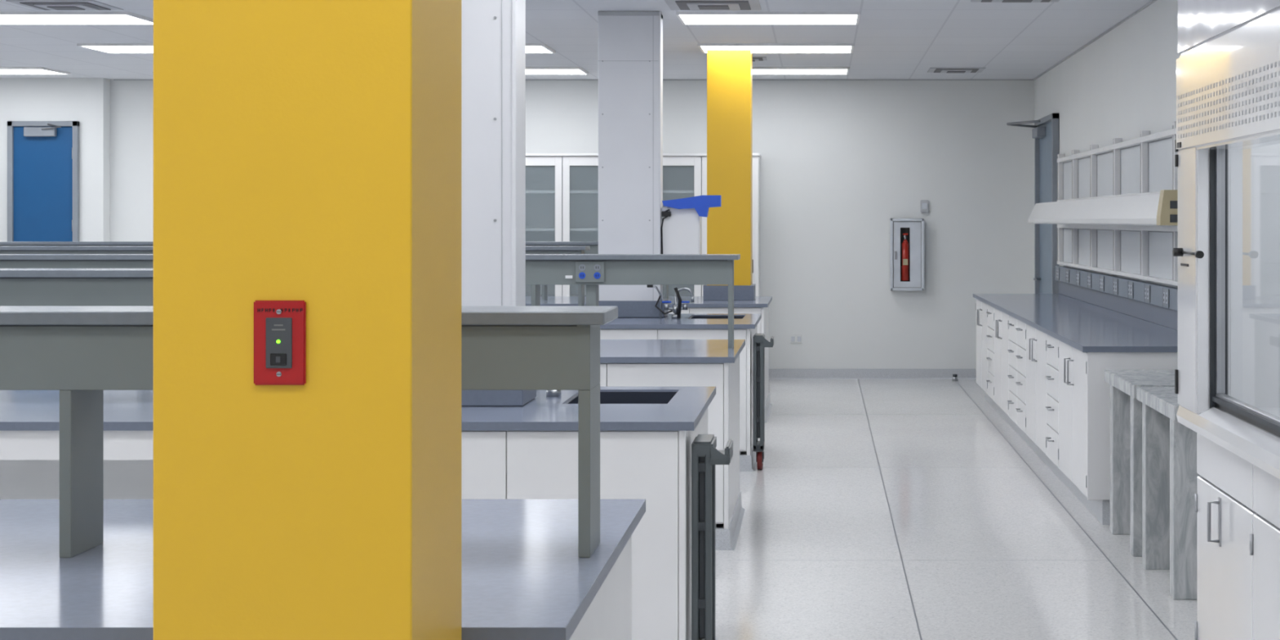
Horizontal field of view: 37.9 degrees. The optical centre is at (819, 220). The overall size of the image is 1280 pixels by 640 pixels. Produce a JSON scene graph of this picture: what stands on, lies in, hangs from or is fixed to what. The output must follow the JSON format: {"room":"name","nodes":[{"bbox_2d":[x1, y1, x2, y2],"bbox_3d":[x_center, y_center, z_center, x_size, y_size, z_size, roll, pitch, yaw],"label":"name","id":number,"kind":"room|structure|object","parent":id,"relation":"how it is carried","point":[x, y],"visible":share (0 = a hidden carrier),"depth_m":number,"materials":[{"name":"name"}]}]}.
{"room":"laboratory","nodes":[
{"label":"laboratory","id":0,"kind":"room"},
{"bbox_2d":[0,78,1034,368],"bbox_3d":[-3.550,0.085,18.065,11.300,2.930,0.270,0,0,0],"label":"wall","id":1,"kind":"structure","parent":0,"point":[840,160],"depth_m":18.10,"materials":[{"name":"paint"}]},
{"bbox_2d":[7,120,79,241],"bbox_3d":[-7.510,0.295,17.864,0.680,2.510,0.127,0,0,0],"label":"door","id":2,"kind":"structure","parent":1,"relation":"in","point":[43,156],"depth_m":17.91,"materials":[{"name":"blue paint"}]},
{"bbox_2d":[113,79,1034,80],"bbox_3d":[-2.400,-1.374,18.094,9.000,0.012,0.012,0,0,0],"label":"trim","id":3,"kind":"structure","parent":1,"relation":"attached to","point":[113,79],"depth_m":18.09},
{"bbox_2d":[790,334,802,342],"bbox_3d":[-0.230,1.160,18.091,0.120,0.080,0.015,0,0,0],"label":"wall outlet","id":4,"kind":"object","parent":1,"relation":"attached to","point":[793,338],"visible":1,"depth_m":18.09,"materials":[{"name":"plastic"}]},
{"bbox_2d":[768,368,976,378],"bbox_3d":[0.799,1.500,18.085,2.599,0.100,0.030,0,0,0],"label":"baseboard","id":5,"kind":"structure","parent":1,"relation":"attached to","point":[773,373],"depth_m":18.09,"materials":[{"name":"rubber"}]},
{"bbox_2d":[889,218,924,290],"bbox_3d":[0.853,0.333,18.042,0.333,0.703,0.112,0,0,0],"label":"fire extinguisher cabinet","id":6,"kind":"object","parent":1,"relation":"attached to","point":[906,235],"visible":1,"depth_m":18.00,"materials":[{"name":"white metal"}]},
{"bbox_2d":[920,200,928,213],"bbox_3d":[1.025,-0.138,18.081,0.080,0.125,0.035,0,0,0],"label":"fire alarm strobe","id":7,"kind":"object","parent":1,"relation":"attached to","point":[924,204],"visible":1,"depth_m":18.07,"materials":[{"name":"white plastic"}]},
{"bbox_2d":[0,0,1152,79],"bbox_3d":[-3.550,-1.430,7.550,11.500,0.100,21.300,0,0,0],"label":"ceiling","id":8,"kind":"structure","parent":0,"point":[891,39],"depth_m":14.12,"materials":[{"name":"tile"}]},
{"bbox_2d":[0,66,70,74],"bbox_3d":[-7.600,-1.370,16.950,1.220,0.020,0.640,0,0,0],"label":"ceiling light","id":9,"kind":"object","parent":8,"relation":"attached to","point":[3,70],"depth_m":16.92,"materials":[{"name":"white plastic"}]},
{"bbox_2d":[5,0,124,10],"bbox_3d":[-4.825,-1.368,11.850,0.550,0.024,0.500,0,0,0],"label":"air diffuser","id":10,"kind":"object","parent":8,"relation":"in","point":[41,5],"depth_m":11.76,"materials":[{"name":"white metal"}]},
{"bbox_2d":[0,11,153,24],"bbox_3d":[-5.180,-1.370,12.550,1.220,0.020,0.640,0,0,0],"label":"ceiling light","id":11,"kind":"object","parent":8,"relation":"attached to","point":[6,17],"depth_m":12.47,"materials":[{"name":"white plastic"}]},
{"bbox_2d":[76,43,153,53],"bbox_3d":[-5.180,-1.370,14.750,1.220,0.020,0.640,0,0,0],"label":"ceiling light","id":12,"kind":"object","parent":8,"relation":"attached to","point":[104,47],"depth_m":14.60,"materials":[{"name":"white plastic"}]},
{"bbox_2d":[525,43,555,53],"bbox_3d":[-2.760,-1.370,14.750,1.220,0.020,0.640,0,0,0],"label":"ceiling light","id":13,"kind":"object","parent":8,"relation":"attached to","point":[530,47],"depth_m":14.70,"materials":[{"name":"white plastic"}]},
{"bbox_2d":[525,66,589,74],"bbox_3d":[-2.760,-1.370,16.950,1.220,0.020,0.640,0,0,0],"label":"ceiling light","id":14,"kind":"object","parent":8,"relation":"attached to","point":[529,70],"depth_m":16.83,"materials":[{"name":"white plastic"}]},
{"bbox_2d":[664,0,761,10],"bbox_3d":[-0.675,-1.368,11.810,0.590,0.024,0.580,0,0,0],"label":"air diffuser","id":15,"kind":"object","parent":8,"relation":"in","point":[674,5],"depth_m":11.72,"materials":[{"name":"white metal"}]},
{"bbox_2d":[752,56,767,61],"bbox_3d":[-0.600,-1.368,15.750,0.300,0.024,0.300,0,0,0],"label":"air diffuser","id":16,"kind":"object","parent":8,"relation":"in","point":[754,58],"depth_m":15.67,"materials":[{"name":"white metal"}]},
{"bbox_2d":[675,11,860,24],"bbox_3d":[-0.340,-1.370,12.550,1.220,0.020,0.640,0,0,0],"label":"ceiling light","id":17,"kind":"object","parent":8,"relation":"attached to","point":[685,17],"depth_m":12.43,"materials":[{"name":"white plastic"}]},
{"bbox_2d":[697,43,853,53],"bbox_3d":[-0.340,-1.370,14.750,1.220,0.020,0.640,0,0,0],"label":"ceiling light","id":18,"kind":"object","parent":8,"relation":"attached to","point":[754,47],"depth_m":14.60,"materials":[{"name":"white plastic"}]},
{"bbox_2d":[752,66,849,74],"bbox_3d":[-0.340,-1.370,16.950,1.220,0.020,0.640,0,0,0],"label":"ceiling light","id":19,"kind":"object","parent":8,"relation":"attached to","point":[756,70],"depth_m":16.83,"materials":[{"name":"white plastic"}]},
{"bbox_2d":[927,67,986,73],"bbox_3d":[1.250,-1.368,16.950,0.500,0.024,0.500,0,0,0],"label":"air diffuser","id":20,"kind":"object","parent":8,"relation":"in","point":[948,70],"depth_m":16.83,"materials":[{"name":"grey metal"}]},
{"bbox_2d":[970,0,1059,2],"bbox_3d":[1.225,-1.368,11.450,0.550,0.024,0.400,0,0,0],"label":"air diffuser","id":21,"kind":"object","parent":8,"relation":"in","point":[972,1],"depth_m":11.51,"materials":[{"name":"white metal"}]},
{"bbox_2d":[715,378,1196,639],"bbox_3d":[-3.550,1.600,7.550,11.500,0.101,21.300,0,0,0],"label":"floor","id":22,"kind":"structure","parent":0,"point":[875,508],"depth_m":8.95,"materials":[{"name":"tile"}]},
{"bbox_2d":[153,0,461,639],"bbox_3d":[-0.726,0.085,2.675,0.378,2.930,0.378,0,0,0],"label":"column","id":23,"kind":"structure","parent":22,"relation":"on","point":[309,151],"depth_m":2.50,"materials":[{"name":"paint"}]},
{"bbox_2d":[253,300,306,385],"bbox_3d":[-0.728,0.165,2.494,0.070,0.114,0.012,0,0,0],"label":"switch plate","id":24,"kind":"object","parent":23,"relation":"attached to","point":[279,326],"visible":1,"depth_m":2.49,"materials":[{"name":"red plastic"}]},
{"bbox_2d":[0,306,645,639],"bbox_3d":[-3.499,0.861,3.578,6.201,1.378,1.345,0,0,0],"label":"lab bench","id":25,"kind":"object","parent":22,"relation":"on","point":[78,565],"visible":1,"depth_m":3.51,"materials":[{"name":"metal"}]},
{"bbox_2d":[0,268,715,639],"bbox_3d":[-3.499,0.861,6.505,6.201,1.378,1.251,0,0,0],"label":"lab bench","id":26,"kind":"object","parent":22,"relation":"on","point":[528,451],"visible":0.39,"depth_m":5.91,"materials":[{"name":"metal"}]},
{"bbox_2d":[546,390,561,396],"bbox_3d":[-0.955,0.545,6.750,0.211,0.189,0.056,0,0,0],"label":"faucet","id":27,"kind":"object","parent":26,"relation":"on","point":[548,393],"visible":0.08,"depth_m":6.73,"materials":[{"name":"metal"}]},
{"bbox_2d":[0,253,745,550],"bbox_3d":[-3.499,0.861,9.307,6.201,1.378,1.285,0,0,0],"label":"lab bench","id":28,"kind":"object","parent":22,"relation":"on","point":[623,362],"visible":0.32,"depth_m":9.24,"materials":[{"name":"metal"}]},
{"bbox_2d":[660,195,721,253],"bbox_3d":[-0.849,0.112,12.290,0.396,0.556,0.260,0,0,0],"label":"spray bottle","id":29,"kind":"object","parent":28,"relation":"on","point":[681,229],"visible":0.77,"depth_m":12.21,"materials":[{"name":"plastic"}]},
{"bbox_2d":[0,245,761,471],"bbox_3d":[-3.499,0.861,12.048,6.201,1.378,1.305,0,0,0],"label":"lab bench","id":30,"kind":"object","parent":22,"relation":"on","point":[690,326],"visible":0.12,"depth_m":11.45,"materials":[{"name":"metal"}]},
{"bbox_2d":[647,284,694,318],"bbox_3d":[-0.975,0.523,12.089,0.311,0.237,0.082,0,0,0],"label":"faucet","id":31,"kind":"object","parent":30,"relation":"on","point":[677,308],"visible":0.98,"depth_m":12.09,"materials":[{"name":"metal"}]},
{"bbox_2d":[0,241,772,422],"bbox_3d":[-3.499,0.861,14.898,6.201,1.378,1.405,0,0,0],"label":"lab bench","id":32,"kind":"object","parent":22,"relation":"on","point":[760,304],"visible":0.06,"depth_m":14.87,"materials":[{"name":"metal"}]},
{"bbox_2d":[702,49,755,300],"bbox_3d":[-0.728,-0.371,14.975,0.405,2.018,0.400,0,0,0],"label":"column","id":33,"kind":"structure","parent":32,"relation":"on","point":[729,72],"depth_m":14.80,"materials":[{"name":"paint"}]},
{"bbox_2d":[461,0,536,405],"bbox_3d":[-1.260,-0.371,6.515,0.480,2.018,0.310,0,0,0],"label":"column","id":34,"kind":"structure","parent":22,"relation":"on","point":[493,32],"depth_m":6.39,"materials":[{"name":"paint"}]},
{"bbox_2d":[598,10,668,317],"bbox_3d":[-1.260,-0.371,12.325,0.480,2.018,0.310,0,0,0],"label":"column","id":35,"kind":"structure","parent":22,"relation":"on","point":[630,43],"depth_m":12.20,"materials":[{"name":"paint"}]},
{"bbox_2d":[525,153,761,296],"bbox_3d":[-2.180,0.458,17.797,3.220,2.185,0.565,0,0,0],"label":"tall cabinet","id":36,"kind":"object","parent":22,"relation":"on","point":[562,189],"visible":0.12,"depth_m":18.06,"materials":[{"name":"plastic"}]},
{"bbox_2d":[691,434,733,639],"bbox_3d":[-0.350,1.131,6.075,0.124,0.838,0.262,0,0,0],"label":"utility cart","id":37,"kind":"object","parent":22,"relation":"on","point":[704,454],"visible":1,"depth_m":5.95,"materials":[{"name":"grey metal"}]},
{"bbox_2d":[752,333,773,469],"bbox_3d":[-0.350,1.131,11.575,0.124,0.838,0.262,0,0,0],"label":"utility cart","id":38,"kind":"object","parent":22,"relation":"on","point":[759,342],"visible":1,"depth_m":11.45,"materials":[{"name":"grey metal"}]},
{"bbox_2d":[951,373,958,381],"bbox_3d":[1.310,1.519,17.900,0.060,0.062,0.060,0,0,0],"label":"door stop","id":39,"kind":"object","parent":22,"relation":"on","point":[954,375],"visible":1,"depth_m":17.88,"materials":[{"name":"metal"}]},
{"bbox_2d":[973,266,1177,524],"bbox_3d":[1.712,0.973,12.739,0.773,1.155,6.721,0,0,0],"label":"lab bench","id":40,"kind":"object","parent":22,"relation":"on","point":[1042,360],"depth_m":11.26,"materials":[{"name":"white laminate"}]},
{"bbox_2d":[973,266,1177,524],"bbox_3d":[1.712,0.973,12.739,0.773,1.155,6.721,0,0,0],"label":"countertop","id":41,"kind":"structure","parent":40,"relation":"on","point":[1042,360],"depth_m":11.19,"materials":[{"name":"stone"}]},
{"bbox_2d":[1104,369,1174,556],"bbox_3d":[1.745,1.150,8.860,0.630,0.800,0.880,0,0,0],"label":"table","id":42,"kind":"object","parent":22,"relation":"on","point":[1126,411],"visible":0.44,"depth_m":9.13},
{"bbox_2d":[1136,386,1199,599],"bbox_3d":[1.745,1.150,7.900,0.630,0.800,0.900,0,0,0],"label":"table","id":43,"kind":"object","parent":22,"relation":"on","point":[1169,447],"visible":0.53,"depth_m":7.86,"materials":[{"name":"grey stone"}]},
{"bbox_2d":[1172,0,1279,639],"bbox_3d":[1.620,0.086,5.151,0.900,2.928,2.122,0,0,0],"label":"fume hood","id":44,"kind":"object","parent":22,"relation":"on","point":[1227,143],"visible":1,"depth_m":5.88,"materials":[{"name":"white metal"}]},
{"bbox_2d":[1034,0,1180,287],"bbox_3d":[2.150,0.085,7.550,0.100,2.930,21.100,0,0,0],"label":"wall","id":45,"kind":"structure","parent":0,"point":[1122,84],"depth_m":12.97,"materials":[{"name":"paint"}]},
{"bbox_2d":[1006,112,1059,293],"bbox_3d":[1.912,0.305,16.875,0.372,2.490,1.350,0,0,0],"label":"door","id":46,"kind":"structure","parent":45,"relation":"in","point":[1046,131],"depth_m":16.98,"materials":[{"name":"metal"}]},
{"bbox_2d":[1033,0,1157,79],"bbox_3d":[2.094,-1.374,12.190,0.012,0.012,11.780,0,0,0],"label":"trim","id":47,"kind":"structure","parent":45,"relation":"attached to","point":[1153,1],"depth_m":13.72,"materials":[{"name":"white metal"}]},
{"bbox_2d":[1027,190,1177,226],"bbox_3d":[1.886,-0.064,12.398,0.312,0.183,6.005,0,0,0],"label":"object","id":48,"kind":"object","parent":45,"relation":"attached to","point":[1160,209],"visible":0.67,"depth_m":11.04,"materials":[{"name":"metal"}]},
{"bbox_2d":[1057,121,1177,286],"bbox_3d":[2.069,-0.095,12.575,0.058,0.950,6.680,0,0,0],"label":"rack","id":49,"kind":"object","parent":45,"relation":"attached to","point":[1144,165],"depth_m":12.72,"materials":[{"name":"white metal"}]}
]}

